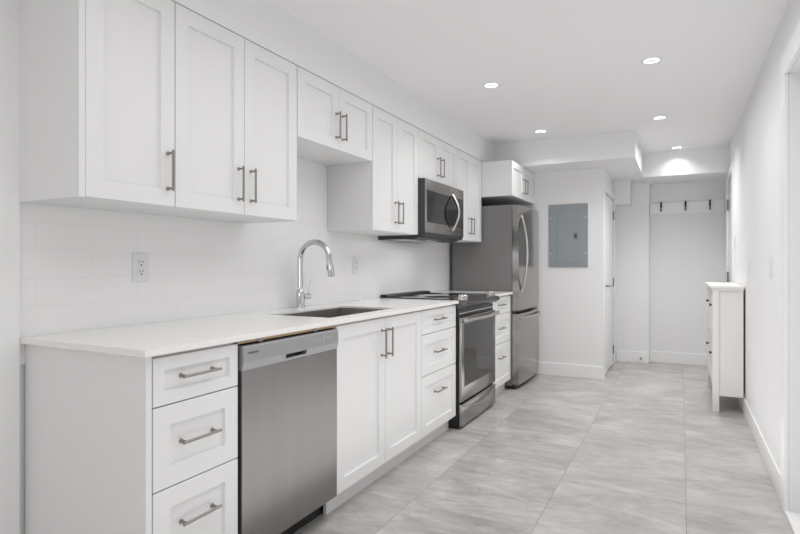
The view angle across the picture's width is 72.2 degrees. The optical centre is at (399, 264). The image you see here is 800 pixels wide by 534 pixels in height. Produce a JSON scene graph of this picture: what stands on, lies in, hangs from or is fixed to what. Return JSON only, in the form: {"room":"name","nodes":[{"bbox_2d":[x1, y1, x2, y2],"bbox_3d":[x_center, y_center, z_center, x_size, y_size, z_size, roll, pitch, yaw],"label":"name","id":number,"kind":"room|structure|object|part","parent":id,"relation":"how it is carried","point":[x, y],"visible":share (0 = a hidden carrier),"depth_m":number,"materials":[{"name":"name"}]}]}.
{"room":"kitchen","nodes":[
{"label":"kitchen","id":0,"kind":"room"},
{"bbox_2d":[20,243,451,533],"bbox_3d":[-1.217,-0.033,2.124,0.097,2.345,8.870,0,0,27],"label":"wall","id":1,"kind":"structure","parent":0,"point":[22,367],"depth_m":1.88,"materials":[{"name":"paint"}]},
{"bbox_2d":[0,0,19,533],"bbox_3d":[-1.322,0.082,1.791,0.019,2.117,0.142,0,0,27],"label":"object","id":2,"kind":"structure","parent":1,"relation":"attached to","point":[9,9],"depth_m":1.82,"materials":[{"name":"paint"}]},
{"bbox_2d":[20,0,174,210],"bbox_3d":[-1.046,-0.594,1.932,0.364,0.762,0.364,0,0,27],"label":"upper cabinet","id":3,"kind":"object","parent":1,"relation":"attached to","point":[97,77],"visible":1,"depth_m":1.81,"materials":[{"name":"paint"}]},
{"bbox_3d":[-1.139,-0.594,1.787,0.330,0.762,0.021,0,0,27],"label":"panel","id":4,"kind":"part","parent":3,"relation":"part of","materials":[{"name":"paint"}]},
{"bbox_3d":[-0.917,-0.593,1.878,0.020,0.756,0.341,0,0,27],"label":"cabinet door","id":5,"kind":"part","parent":3,"relation":"part of","materials":[{"name":"paint"}]},
{"bbox_3d":[-0.831,-0.342,1.989,0.033,0.148,0.015,0,0,27],"label":"handle","id":6,"kind":"part","parent":3,"relation":"part of","materials":[{"name":"silver metal"}]},
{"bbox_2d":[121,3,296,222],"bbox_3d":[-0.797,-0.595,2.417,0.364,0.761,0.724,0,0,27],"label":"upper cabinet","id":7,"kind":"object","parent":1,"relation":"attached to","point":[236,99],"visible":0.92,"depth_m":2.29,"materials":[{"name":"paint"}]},
{"bbox_3d":[-0.757,-0.593,2.192,0.020,0.756,0.359,0,0,27],"label":"cabinet door","id":8,"kind":"part","parent":7,"relation":"part of","materials":[{"name":"paint"}]},
{"bbox_3d":[-0.667,-0.342,2.308,0.033,0.148,0.015,0,0,27],"label":"handle","id":9,"kind":"part","parent":7,"relation":"part of","materials":[{"name":"silver metal"}]},
{"bbox_3d":[-0.633,-0.342,2.374,0.033,0.148,0.015,0,0,27],"label":"handle","id":10,"kind":"part","parent":7,"relation":"part of","materials":[{"name":"silver metal"}]},
{"bbox_3d":[-0.592,-0.593,2.513,0.020,0.756,0.358,0,0,27],"label":"cabinet door","id":11,"kind":"part","parent":7,"relation":"part of","materials":[{"name":"paint"}]},
{"bbox_2d":[20,158,448,364],"bbox_3d":[-0.412,-0.160,3.579,0.008,1.000,3.866,0,0,27],"label":"backsplash","id":12,"kind":"structure","parent":1,"relation":"attached to","point":[76,262],"depth_m":2.52,"materials":[{"name":"tile"}]},
{"bbox_2d":[132,253,147,281],"bbox_3d":[-1.073,0.010,2.270,0.009,0.118,0.072,0,0,27],"label":"wall outlet","id":13,"kind":"object","parent":12,"relation":"attached to","point":[139,260],"visible":1,"depth_m":2.26,"materials":[{"name":"white plastic"}]},
{"bbox_2d":[137,259,144,275],"bbox_3d":[-1.071,0.010,2.269,0.003,0.068,0.034,0,0,27],"label":"receptacle","id":14,"kind":"object","parent":13,"relation":"attached to","point":[140,262],"depth_m":2.27,"materials":[{"name":"white plastic"}]},
{"bbox_2d":[353,256,358,273],"bbox_3d":[-0.302,0.000,3.775,0.009,0.118,0.072,0,0,27],"label":"wall outlet","id":15,"kind":"object","parent":12,"relation":"attached to","point":[355,258],"visible":1,"depth_m":3.77,"materials":[{"name":"white plastic"}]},
{"bbox_2d":[355,260,357,269],"bbox_3d":[-0.300,0.000,3.774,0.003,0.068,0.034,0,0,27],"label":"receptacle","id":16,"kind":"object","parent":15,"relation":"attached to","point":[356,261],"depth_m":3.77,"materials":[{"name":"white plastic"}]},
{"bbox_2d":[297,66,371,165],"bbox_3d":[-0.465,-0.801,3.066,0.364,0.348,0.733,0,0,27],"label":"upper cabinet","id":17,"kind":"object","parent":1,"relation":"attached to","point":[334,125],"visible":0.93,"depth_m":2.97,"materials":[{"name":"paint"}]},
{"bbox_3d":[-0.425,-0.799,2.840,0.020,0.343,0.363,0,0,27],"label":"cabinet door","id":18,"kind":"part","parent":17,"relation":"part of","materials":[{"name":"paint"}]},
{"bbox_3d":[-0.332,-0.755,2.963,0.033,0.148,0.015,0,0,27],"label":"handle","id":19,"kind":"part","parent":17,"relation":"part of","materials":[{"name":"silver metal"}]},
{"bbox_3d":[-0.303,-0.755,3.018,0.033,0.148,0.015,0,0,27],"label":"handle","id":20,"kind":"part","parent":17,"relation":"part of","materials":[{"name":"silver metal"}]},
{"bbox_3d":[-0.258,-0.799,3.165,0.020,0.343,0.364,0,0,27],"label":"cabinet door","id":21,"kind":"part","parent":17,"relation":"part of","materials":[{"name":"paint"}]},
{"bbox_2d":[328,105,417,235],"bbox_3d":[-0.150,-0.595,3.679,0.364,0.761,0.644,0,0,27],"label":"upper cabinet","id":22,"kind":"object","parent":1,"relation":"attached to","point":[377,197],"visible":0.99,"depth_m":3.47,"materials":[{"name":"paint"}]},
{"bbox_3d":[-0.100,-0.593,3.474,0.020,0.756,0.319,0,0,27],"label":"cabinet door","id":23,"kind":"part","parent":22,"relation":"part of","materials":[{"name":"paint"}]},
{"bbox_3d":[-0.019,-0.342,3.574,0.033,0.148,0.015,0,0,27],"label":"handle","id":24,"kind":"part","parent":22,"relation":"part of","materials":[{"name":"silver metal"}]},
{"bbox_3d":[0.012,-0.342,3.634,0.033,0.148,0.015,0,0,27],"label":"handle","id":25,"kind":"part","parent":22,"relation":"part of","materials":[{"name":"silver metal"}]},
{"bbox_3d":[0.047,-0.593,3.760,0.020,0.756,0.318,0,0,27],"label":"cabinet door","id":26,"kind":"part","parent":22,"relation":"part of","materials":[{"name":"paint"}]},
{"bbox_2d":[378,178,462,242],"bbox_3d":[0.214,-0.400,4.285,0.461,0.434,0.762,0,0,27],"label":"microwave oven","id":27,"kind":"object","parent":1,"relation":"attached to","point":[440,206],"visible":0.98,"depth_m":4.09,"materials":[{"name":"metal"}]},
{"bbox_3d":[0.162,-0.208,4.312,0.343,0.045,0.753,0,0,27],"label":"plate","id":28,"kind":"part","parent":27,"relation":"part of","materials":[{"name":"metal"}]},
{"bbox_3d":[0.291,-0.421,4.090,0.002,0.230,0.435,0,0,27],"label":"door glass","id":29,"kind":"part","parent":27,"relation":"part of","materials":[{"name":"black glass"}]},
{"bbox_3d":[0.351,-0.424,4.215,0.008,0.384,0.759,0,0,27],"label":"door","id":30,"kind":"part","parent":27,"relation":"part of","materials":[{"name":"metal"}]},
{"bbox_3d":[0.436,-0.411,4.293,0.073,0.289,0.023,0,0,27],"label":"door handle","id":31,"kind":"part","parent":27,"relation":"part of","materials":[{"name":"metal"}]},
{"bbox_3d":[0.456,-0.421,4.411,0.002,0.230,0.284,0,0,27],"label":"control glass","id":32,"kind":"part","parent":27,"relation":"part of","materials":[{"name":"black glass"}]},
{"bbox_2d":[418,129,456,188],"bbox_3d":[0.171,-0.798,4.308,0.364,0.353,0.766,0,0,27],"label":"upper cabinet","id":33,"kind":"object","parent":1,"relation":"attached to","point":[437,159],"visible":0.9,"depth_m":4.19,"materials":[{"name":"paint"}]},
{"bbox_3d":[0.207,-0.797,4.074,0.020,0.348,0.378,0,0,27],"label":"cabinet door","id":34,"kind":"part","parent":33,"relation":"part of","materials":[{"name":"paint"}]},
{"bbox_3d":[0.382,-0.797,4.414,0.020,0.348,0.382,0,0,27],"label":"cabinet door","id":35,"kind":"part","parent":33,"relation":"part of","materials":[{"name":"paint"}]},
{"bbox_2d":[454,149,480,242],"bbox_3d":[0.489,-0.595,4.927,0.364,0.761,0.621,0,0,27],"label":"upper cabinet","id":36,"kind":"object","parent":1,"relation":"attached to","point":[468,167],"visible":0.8,"depth_m":4.87,"materials":[{"name":"paint"}]},
{"bbox_3d":[0.541,-0.593,4.726,0.020,0.756,0.307,0,0,27],"label":"cabinet door","id":37,"kind":"part","parent":36,"relation":"part of","materials":[{"name":"paint"}]},
{"bbox_3d":[0.683,-0.593,5.001,0.020,0.756,0.308,0,0,27],"label":"cabinet door","id":38,"kind":"part","parent":36,"relation":"part of","materials":[{"name":"paint"}]},
{"bbox_2d":[481,160,533,205],"bbox_3d":[0.954,-0.799,5.515,0.655,0.325,0.846,0,0,27],"label":"upper cabinet","id":39,"kind":"object","parent":1,"relation":"attached to","point":[504,182],"visible":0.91,"depth_m":5.12,"materials":[{"name":"paint"}]},
{"bbox_3d":[1.111,-0.798,5.198,0.020,0.320,0.422,0,0,27],"label":"cabinet door","id":40,"kind":"part","parent":39,"relation":"part of","materials":[{"name":"paint"}]},
{"bbox_3d":[1.303,-0.798,5.574,0.020,0.320,0.418,0,0,27],"label":"cabinet door","id":41,"kind":"part","parent":39,"relation":"part of","materials":[{"name":"paint"}]},
{"bbox_2d":[270,0,788,152],"bbox_3d":[1.480,-1.255,1.573,5.400,0.100,10.350,0,0,27],"label":"ceiling","id":42,"kind":"structure","parent":0,"point":[563,68],"depth_m":3.17,"materials":[{"name":"paint"}]},
{"bbox_2d":[172,0,493,161],"bbox_3d":[-0.195,-1.091,3.645,0.335,0.228,4.310,0,0,27],"label":"soffit","id":43,"kind":"structure","parent":42,"relation":"attached to","point":[263,23],"depth_m":2.93,"materials":[{"name":"paint"}]},
{"bbox_2d":[483,82,499,87],"bbox_3d":[0.611,-1.202,3.670,0.116,0.007,0.116,0,0,27],"label":"recessed light","id":44,"kind":"object","parent":42,"relation":"in","point":[489,84],"visible":1,"depth_m":3.66,"materials":[{"name":"white plastic"}]},
{"bbox_2d":[534,130,546,132],"bbox_3d":[1.265,-1.202,4.936,0.116,0.007,0.116,0,0,27],"label":"recessed light","id":45,"kind":"object","parent":42,"relation":"in","point":[535,131],"visible":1,"depth_m":4.92,"materials":[{"name":"white plastic"}]},
{"bbox_2d":[494,130,729,184],"bbox_3d":[2.135,-1.075,5.878,2.438,0.260,1.790,0,0,27],"label":"ceiling bulkhead","id":46,"kind":"structure","parent":42,"relation":"attached to","point":[620,154],"depth_m":5.40,"materials":[{"name":"paint"}]},
{"bbox_2d":[641,56,661,63],"bbox_3d":[1.479,-1.202,3.226,0.116,0.007,0.116,0,0,27],"label":"recessed light","id":47,"kind":"object","parent":42,"relation":"in","point":[650,60],"visible":1,"depth_m":3.21,"materials":[{"name":"white plastic"}]},
{"bbox_2d":[652,116,666,119],"bbox_3d":[2.124,-1.202,4.485,0.116,0.007,0.116,0,0,27],"label":"recessed light","id":48,"kind":"object","parent":42,"relation":"in","point":[656,117],"visible":1,"depth_m":4.47,"materials":[{"name":"white plastic"}]},
{"bbox_2d":[293,361,792,533],"bbox_3d":[1.480,1.165,1.573,5.400,0.050,10.350,0,0,27],"label":"floor","id":49,"kind":"structure","parent":0,"point":[642,448],"depth_m":3.00,"materials":[{"name":"tile"}]},
{"bbox_2d":[25,343,237,533],"bbox_3d":[-0.915,0.703,1.895,0.631,0.874,0.372,0,0,27],"label":"base cabinet","id":50,"kind":"object","parent":49,"relation":"on","point":[115,444],"visible":0.89,"depth_m":1.74,"materials":[{"name":"paint"}]},
{"bbox_3d":[-0.997,0.703,1.739,0.589,0.874,0.020,0,0,27],"label":"panel","id":51,"kind":"part","parent":50,"relation":"part of","materials":[{"name":"paint"}]},
{"bbox_3d":[-0.657,0.861,1.776,0.020,0.363,0.348,0,0,27],"label":"drawer","id":52,"kind":"part","parent":50,"relation":"part of","materials":[{"name":"paint"}]},
{"bbox_3d":[-0.657,0.551,1.776,0.020,0.248,0.348,0,0,27],"label":"drawer","id":53,"kind":"part","parent":50,"relation":"part of","materials":[{"name":"paint"}]},
{"bbox_3d":[-0.657,0.350,1.776,0.020,0.144,0.348,0,0,27],"label":"drawer","id":54,"kind":"part","parent":50,"relation":"part of","materials":[{"name":"paint"}]},
{"bbox_3d":[-0.643,0.804,1.769,0.033,0.015,0.155,0,0,27],"label":"handle","id":55,"kind":"part","parent":50,"relation":"part of","materials":[{"name":"silver metal"}]},
{"bbox_3d":[-0.643,0.551,1.769,0.033,0.015,0.155,0,0,27],"label":"handle","id":56,"kind":"part","parent":50,"relation":"part of","materials":[{"name":"silver metal"}]},
{"bbox_3d":[-0.643,0.346,1.769,0.033,0.015,0.155,0,0,27],"label":"handle","id":57,"kind":"part","parent":50,"relation":"part of","materials":[{"name":"silver metal"}]},
{"bbox_2d":[233,325,337,533],"bbox_3d":[-0.683,0.703,2.333,0.607,0.874,0.609,0,0,27],"label":"dishwasher","id":58,"kind":"object","parent":49,"relation":"on","point":[287,385],"visible":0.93,"depth_m":2.15,"materials":[{"name":"silver metal"}]},
{"bbox_3d":[-0.432,0.331,2.204,0.043,0.088,0.599,0,0,27],"label":"control panel","id":59,"kind":"part","parent":58,"relation":"part of","materials":[{"name":"silver metal"}]},
{"bbox_2d":[321,311,420,514],"bbox_3d":[-0.332,0.703,3.012,0.633,0.874,0.912,0,0,27],"label":"base cabinet","id":60,"kind":"object","parent":49,"relation":"on","point":[379,359],"visible":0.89,"depth_m":2.81,"materials":[{"name":"paint"}]},
{"bbox_2d":[20,298,458,357],"bbox_3d":[-0.442,0.255,2.819,0.631,0.020,2.489,0,0,27],"label":"countertop","id":61,"kind":"structure","parent":60,"relation":"on","point":[166,337],"depth_m":2.07,"materials":[{"name":"stone"}]},
{"bbox_2d":[295,239,334,307],"bbox_3d":[-0.462,0.050,3.098,0.258,0.389,0.116,0,0,27],"label":"kitchen faucet","id":62,"kind":"object","parent":61,"relation":"on","point":[300,296],"visible":1,"depth_m":3.10,"materials":[{"name":"silver metal"}]},
{"bbox_2d":[284,307,384,317],"bbox_3d":[-0.342,0.367,2.920,0.371,0.225,0.654,0,0,27],"label":"sink","id":63,"kind":"object","parent":61,"relation":"in","point":[334,312],"visible":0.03,"depth_m":3.20,"materials":[{"name":"metal"}]},
{"bbox_3d":[-0.192,0.660,2.685,0.020,0.764,0.456,0,0,27],"label":"cabinet door","id":64,"kind":"part","parent":60,"relation":"part of","materials":[{"name":"paint"}]},
{"bbox_3d":[-0.081,0.405,2.842,0.033,0.155,0.015,0,0,27],"label":"handle","id":65,"kind":"part","parent":60,"relation":"part of","materials":[{"name":"silver metal"}]},
{"bbox_3d":[-0.049,0.405,2.906,0.033,0.155,0.015,0,0,27],"label":"handle","id":66,"kind":"part","parent":60,"relation":"part of","materials":[{"name":"silver metal"}]},
{"bbox_3d":[0.017,0.660,3.092,0.020,0.764,0.450,0,0,27],"label":"cabinet door","id":67,"kind":"part","parent":60,"relation":"part of","materials":[{"name":"paint"}]},
{"bbox_2d":[413,305,455,452],"bbox_3d":[0.001,0.703,3.672,0.622,0.874,0.563,0,0,27],"label":"base cabinet","id":68,"kind":"object","parent":49,"relation":"on","point":[438,331],"visible":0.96,"depth_m":3.53,"materials":[{"name":"paint"}]},
{"bbox_3d":[0.249,0.861,3.546,0.020,0.363,0.560,0,0,27],"label":"drawer","id":69,"kind":"part","parent":68,"relation":"part of","materials":[{"name":"paint"}]},
{"bbox_3d":[0.249,0.551,3.546,0.020,0.248,0.560,0,0,27],"label":"drawer","id":70,"kind":"part","parent":68,"relation":"part of","materials":[{"name":"paint"}]},
{"bbox_3d":[0.249,0.350,3.546,0.020,0.144,0.560,0,0,27],"label":"drawer","id":71,"kind":"part","parent":68,"relation":"part of","materials":[{"name":"paint"}]},
{"bbox_3d":[0.263,0.804,3.539,0.033,0.015,0.155,0,0,27],"label":"handle","id":72,"kind":"part","parent":68,"relation":"part of","materials":[{"name":"silver metal"}]},
{"bbox_2d":[381,290,499,427],"bbox_3d":[0.348,0.673,4.266,0.708,0.934,0.795,0,0,27],"label":"range","id":73,"kind":"object","parent":49,"relation":"on","point":[475,314],"visible":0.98,"depth_m":4.04,"materials":[{"name":"silver metal"}]},
{"bbox_3d":[0.062,0.228,4.414,0.065,0.014,0.777,0,0,27],"label":"vent trim","id":74,"kind":"part","parent":73,"relation":"part of","materials":[{"name":"black plastic"}]},
{"bbox_2d":[381,292,481,299],"bbox_3d":[0.289,0.240,4.297,0.565,0.008,0.795,0,0,27],"label":"cooktop","id":75,"kind":"object","parent":73,"relation":"in","point":[405,295],"depth_m":4.18,"materials":[{"name":"black glass"}]},
{"bbox_3d":[0.428,0.228,3.832,0.056,0.044,0.054,0,0,27],"label":"knob","id":76,"kind":"part","parent":73,"relation":"part of","materials":[{"name":"metal"}]},
{"bbox_3d":[0.588,0.267,4.143,0.108,0.071,0.791,0,0,27],"label":"control panel","id":77,"kind":"part","parent":73,"relation":"part of","materials":[{"name":"metal"}]},
{"bbox_3d":[0.593,1.045,4.142,0.022,0.154,0.777,0,0,27],"label":"storage drawer","id":78,"kind":"part","parent":73,"relation":"part of","materials":[{"name":"metal"}]},
{"bbox_3d":[0.593,0.659,4.142,0.022,0.586,0.777,0,0,27],"label":"oven door","id":79,"kind":"part","parent":73,"relation":"part of","materials":[{"name":"metal"}]},
{"bbox_3d":[0.633,0.383,4.121,0.068,0.028,0.744,0,0,27],"label":"oven handle","id":80,"kind":"part","parent":73,"relation":"part of","materials":[{"name":"metal"}]},
{"bbox_2d":[452,205,539,388],"bbox_3d":[1.004,0.286,5.470,0.728,1.708,0.778,0,0,27],"label":"refrigerator","id":81,"kind":"object","parent":49,"relation":"on","point":[505,259],"visible":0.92,"depth_m":5.12,"materials":[{"name":"silver metal"}]},
{"bbox_3d":[1.185,1.115,5.377,0.105,0.034,0.758,0,0,27],"label":"kick plate","id":82,"kind":"part","parent":81,"relation":"part of","materials":[{"name":"black plastic"}]},
{"bbox_3d":[1.239,-0.066,5.349,0.075,0.968,0.776,0,0,27],"label":"fridge door","id":83,"kind":"part","parent":81,"relation":"part of","materials":[{"name":"metal"}]},
{"bbox_3d":[1.143,-0.105,5.046,0.080,0.708,0.022,0,0,27],"label":"door handle","id":84,"kind":"part","parent":81,"relation":"part of","materials":[{"name":"metal"}]},
{"bbox_3d":[1.239,0.771,5.349,0.075,0.650,0.776,0,0,27],"label":"freezer door","id":85,"kind":"part","parent":81,"relation":"part of","materials":[{"name":"metal"}]},
{"bbox_3d":[1.289,0.483,5.324,0.088,0.026,0.669,0,0,27],"label":"door handle","id":86,"kind":"part","parent":81,"relation":"part of","materials":[{"name":"metal"}]},
{"bbox_2d":[493,295,510,395],"bbox_3d":[0.626,0.703,4.893,0.622,0.874,0.556,0,0,27],"label":"base cabinet","id":87,"kind":"object","parent":49,"relation":"on","point":[503,319],"visible":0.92,"depth_m":4.82,"materials":[{"name":"paint"}]},
{"bbox_2d":[439,290,512,295],"bbox_3d":[0.624,0.255,4.898,0.631,0.020,0.562,0,0,27],"label":"countertop","id":88,"kind":"structure","parent":87,"relation":"on","point":[448,291],"depth_m":4.89,"materials":[{"name":"stone"}]},
{"bbox_3d":[0.874,0.861,4.766,0.020,0.363,0.553,0,0,27],"label":"drawer","id":89,"kind":"part","parent":87,"relation":"part of","materials":[{"name":"paint"}]},
{"bbox_3d":[0.874,0.350,4.766,0.020,0.144,0.553,0,0,27],"label":"drawer","id":90,"kind":"part","parent":87,"relation":"part of","materials":[{"name":"paint"}]},
{"bbox_3d":[0.874,0.551,4.766,0.020,0.248,0.553,0,0,27],"label":"drawer","id":91,"kind":"part","parent":87,"relation":"part of","materials":[{"name":"paint"}]},
{"bbox_2d":[705,282,744,411],"bbox_3d":[2.745,0.651,4.661,0.229,0.978,1.010,0,0,27],"label":"cabinet","id":92,"kind":"object","parent":49,"relation":"on","point":[724,300],"visible":1,"depth_m":4.24,"materials":[{"name":"paint"}]},
{"bbox_3d":[2.779,0.396,4.908,0.018,0.384,0.426,0,0,27],"label":"flap door","id":93,"kind":"part","parent":92,"relation":"part of","materials":[{"name":"paint"}]},
{"bbox_3d":[2.779,0.775,4.908,0.018,0.361,0.426,0,0,27],"label":"flap door","id":94,"kind":"part","parent":92,"relation":"part of","materials":[{"name":"paint"}]},
{"bbox_3d":[2.892,0.670,5.117,0.045,0.939,0.045,0,0,27],"label":"leg","id":95,"kind":"part","parent":92,"relation":"part of","materials":[{"name":"paint"}]},
{"bbox_3d":[2.565,0.775,4.490,0.018,0.361,0.426,0,0,27],"label":"flap door","id":96,"kind":"part","parent":92,"relation":"part of","materials":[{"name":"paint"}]},
{"bbox_3d":[2.565,0.396,4.490,0.018,0.384,0.426,0,0,27],"label":"flap door","id":97,"kind":"part","parent":92,"relation":"part of","materials":[{"name":"paint"}]},
{"bbox_3d":[2.461,0.670,4.276,0.045,0.939,0.045,0,0,27],"label":"leg","id":98,"kind":"part","parent":92,"relation":"part of","materials":[{"name":"paint"}]},
{"bbox_3d":[2.745,0.192,4.661,0.216,0.016,0.994,0,0,27],"label":"crown","id":99,"kind":"part","parent":92,"relation":"part of","materials":[{"name":"paint"}]},
{"bbox_3d":[2.552,0.608,4.226,0.160,0.814,0.015,0,0,27],"label":"panel","id":100,"kind":"part","parent":92,"relation":"part of","materials":[{"name":"paint"}]},
{"bbox_2d":[521,168,603,379],"bbox_3d":[1.407,-0.033,5.805,1.410,2.345,0.104,0,0,27],"label":"wall","id":101,"kind":"structure","parent":0,"point":[570,299],"depth_m":5.59,"materials":[{"name":"paint"}]},
{"bbox_2d":[549,203,587,266],"bbox_3d":[1.711,-0.300,5.592,0.388,0.644,0.024,0,0,27],"label":"breaker panel","id":102,"kind":"object","parent":101,"relation":"attached to","point":[568,223],"visible":1,"depth_m":5.58,"materials":[{"name":"grey metal"}]},
{"bbox_3d":[1.710,-0.295,5.589,0.218,0.554,0.004,0,0,27],"label":"panel door","id":103,"kind":"part","parent":102,"relation":"part of","materials":[{"name":"grey metal"}]},
{"bbox_2d":[604,170,615,360],"bbox_3d":[2.267,-0.033,6.047,0.100,2.345,1.110,0,0,27],"label":"wall","id":104,"kind":"structure","parent":0,"point":[608,181],"depth_m":6.49,"materials":[{"name":"paint"}]},
{"bbox_2d":[603,183,614,378],"bbox_3d":[2.260,0.163,5.910,0.012,1.955,0.980,0,0,27],"label":"trim","id":105,"kind":"structure","parent":104,"relation":"attached to","point":[606,189],"depth_m":5.48,"materials":[{"name":"paint"}]},
{"bbox_2d":[605,195,613,373],"bbox_3d":[2.260,0.199,5.913,0.099,1.858,0.836,0,0,27],"label":"door","id":106,"kind":"structure","parent":104,"relation":"in","point":[609,213],"depth_m":5.91,"materials":[{"name":"paint"}]},
{"bbox_2d":[614,180,631,205],"bbox_3d":[2.590,-0.830,6.375,0.175,0.269,0.230,0,0,27],"label":"wall","id":107,"kind":"structure","parent":104,"relation":"attached to","point":[622,190],"depth_m":6.28,"materials":[{"name":"paint"}]},
{"bbox_2d":[616,182,649,361],"bbox_3d":[2.744,-0.033,6.583,0.460,2.345,0.280,0,0,27],"label":"wall","id":108,"kind":"structure","parent":0,"point":[632,222],"depth_m":6.42,"materials":[{"name":"paint"}]},
{"bbox_2d":[617,350,648,363],"bbox_3d":[2.727,1.075,6.427,0.348,0.130,0.014,0,0,27],"label":"baseboard","id":109,"kind":"structure","parent":108,"relation":"attached to","point":[624,356],"depth_m":6.42,"materials":[{"name":"paint"}]},
{"bbox_2d":[650,180,724,353],"bbox_3d":[3.320,-0.033,6.361,0.768,2.345,0.150,0,0,27],"label":"wall","id":110,"kind":"structure","parent":0,"point":[687,250],"depth_m":6.30,"materials":[{"name":"paint"}]},
{"bbox_2d":[650,351,706,365],"bbox_3d":[3.283,1.075,6.288,0.768,0.130,0.014,0,0,27],"label":"baseboard","id":111,"kind":"structure","parent":110,"relation":"attached to","point":[655,356],"depth_m":6.32,"materials":[{"name":"paint"}]},
{"bbox_2d":[650,200,724,214],"bbox_3d":[3.266,-0.662,6.258,0.758,0.138,0.081,0,0,27],"label":"rail","id":112,"kind":"object","parent":110,"relation":"attached to","point":[718,205],"visible":1,"depth_m":6.27,"materials":[{"name":"paint"}]},
{"bbox_2d":[725,0,799,512],"bbox_3d":[2.390,-0.033,3.551,0.140,2.345,6.000,0,0,27],"label":"wall","id":113,"kind":"structure","parent":0,"point":[755,146],"depth_m":3.12,"materials":[{"name":"paint"}]},
{"bbox_2d":[727,178,731,282],"bbox_3d":[3.294,0.127,5.428,0.064,2.003,0.625,0,0,27],"label":"door","id":114,"kind":"structure","parent":113,"relation":"in","point":[731,178],"depth_m":5.60,"materials":[{"name":"paint"}]},
{"bbox_2d":[726,161,733,282],"bbox_3d":[3.270,0.090,5.437,0.014,2.100,0.800,0,0,27],"label":"trim","id":115,"kind":"structure","parent":113,"relation":"attached to","point":[731,168],"depth_m":5.08,"materials":[{"name":"paint"}]},
{"bbox_2d":[748,258,750,274],"bbox_3d":[2.492,0.010,3.914,0.010,0.118,0.072,0,0,27],"label":"wall switch","id":116,"kind":"object","parent":113,"relation":"attached to","point":[749,259],"visible":1,"depth_m":3.89,"materials":[{"name":"white plastic"}]},
{"bbox_2d":[737,395,780,500],"bbox_3d":[2.453,1.080,3.839,0.012,0.120,2.790,0,0,27],"label":"baseboard","id":117,"kind":"structure","parent":113,"relation":"attached to","point":[774,472],"depth_m":3.19,"materials":[{"name":"paint"}]},
{"bbox_2d":[769,256,771,277],"bbox_3d":[2.016,0.010,2.984,0.010,0.118,0.072,0,0,27],"label":"wall switch","id":118,"kind":"object","parent":113,"relation":"attached to","point":[770,257],"visible":1,"depth_m":2.97,"materials":[{"name":"white plastic"}]},
{"bbox_2d":[781,21,799,513],"bbox_3d":[1.563,0.083,2.109,0.018,2.115,1.100,0,0,27],"label":"trim","id":119,"kind":"structure","parent":113,"relation":"attached to","point":[792,51],"depth_m":2.50,"materials":[{"name":"paint"}]},
{"bbox_2d":[785,511,799,533],"bbox_3d":[1.627,1.130,2.077,0.155,0.020,0.880,0,0,27],"label":"sill","id":120,"kind":"structure","parent":113,"relation":"attached to","point":[793,518],"depth_m":2.40,"materials":[{"name":"paint"}]}
]}

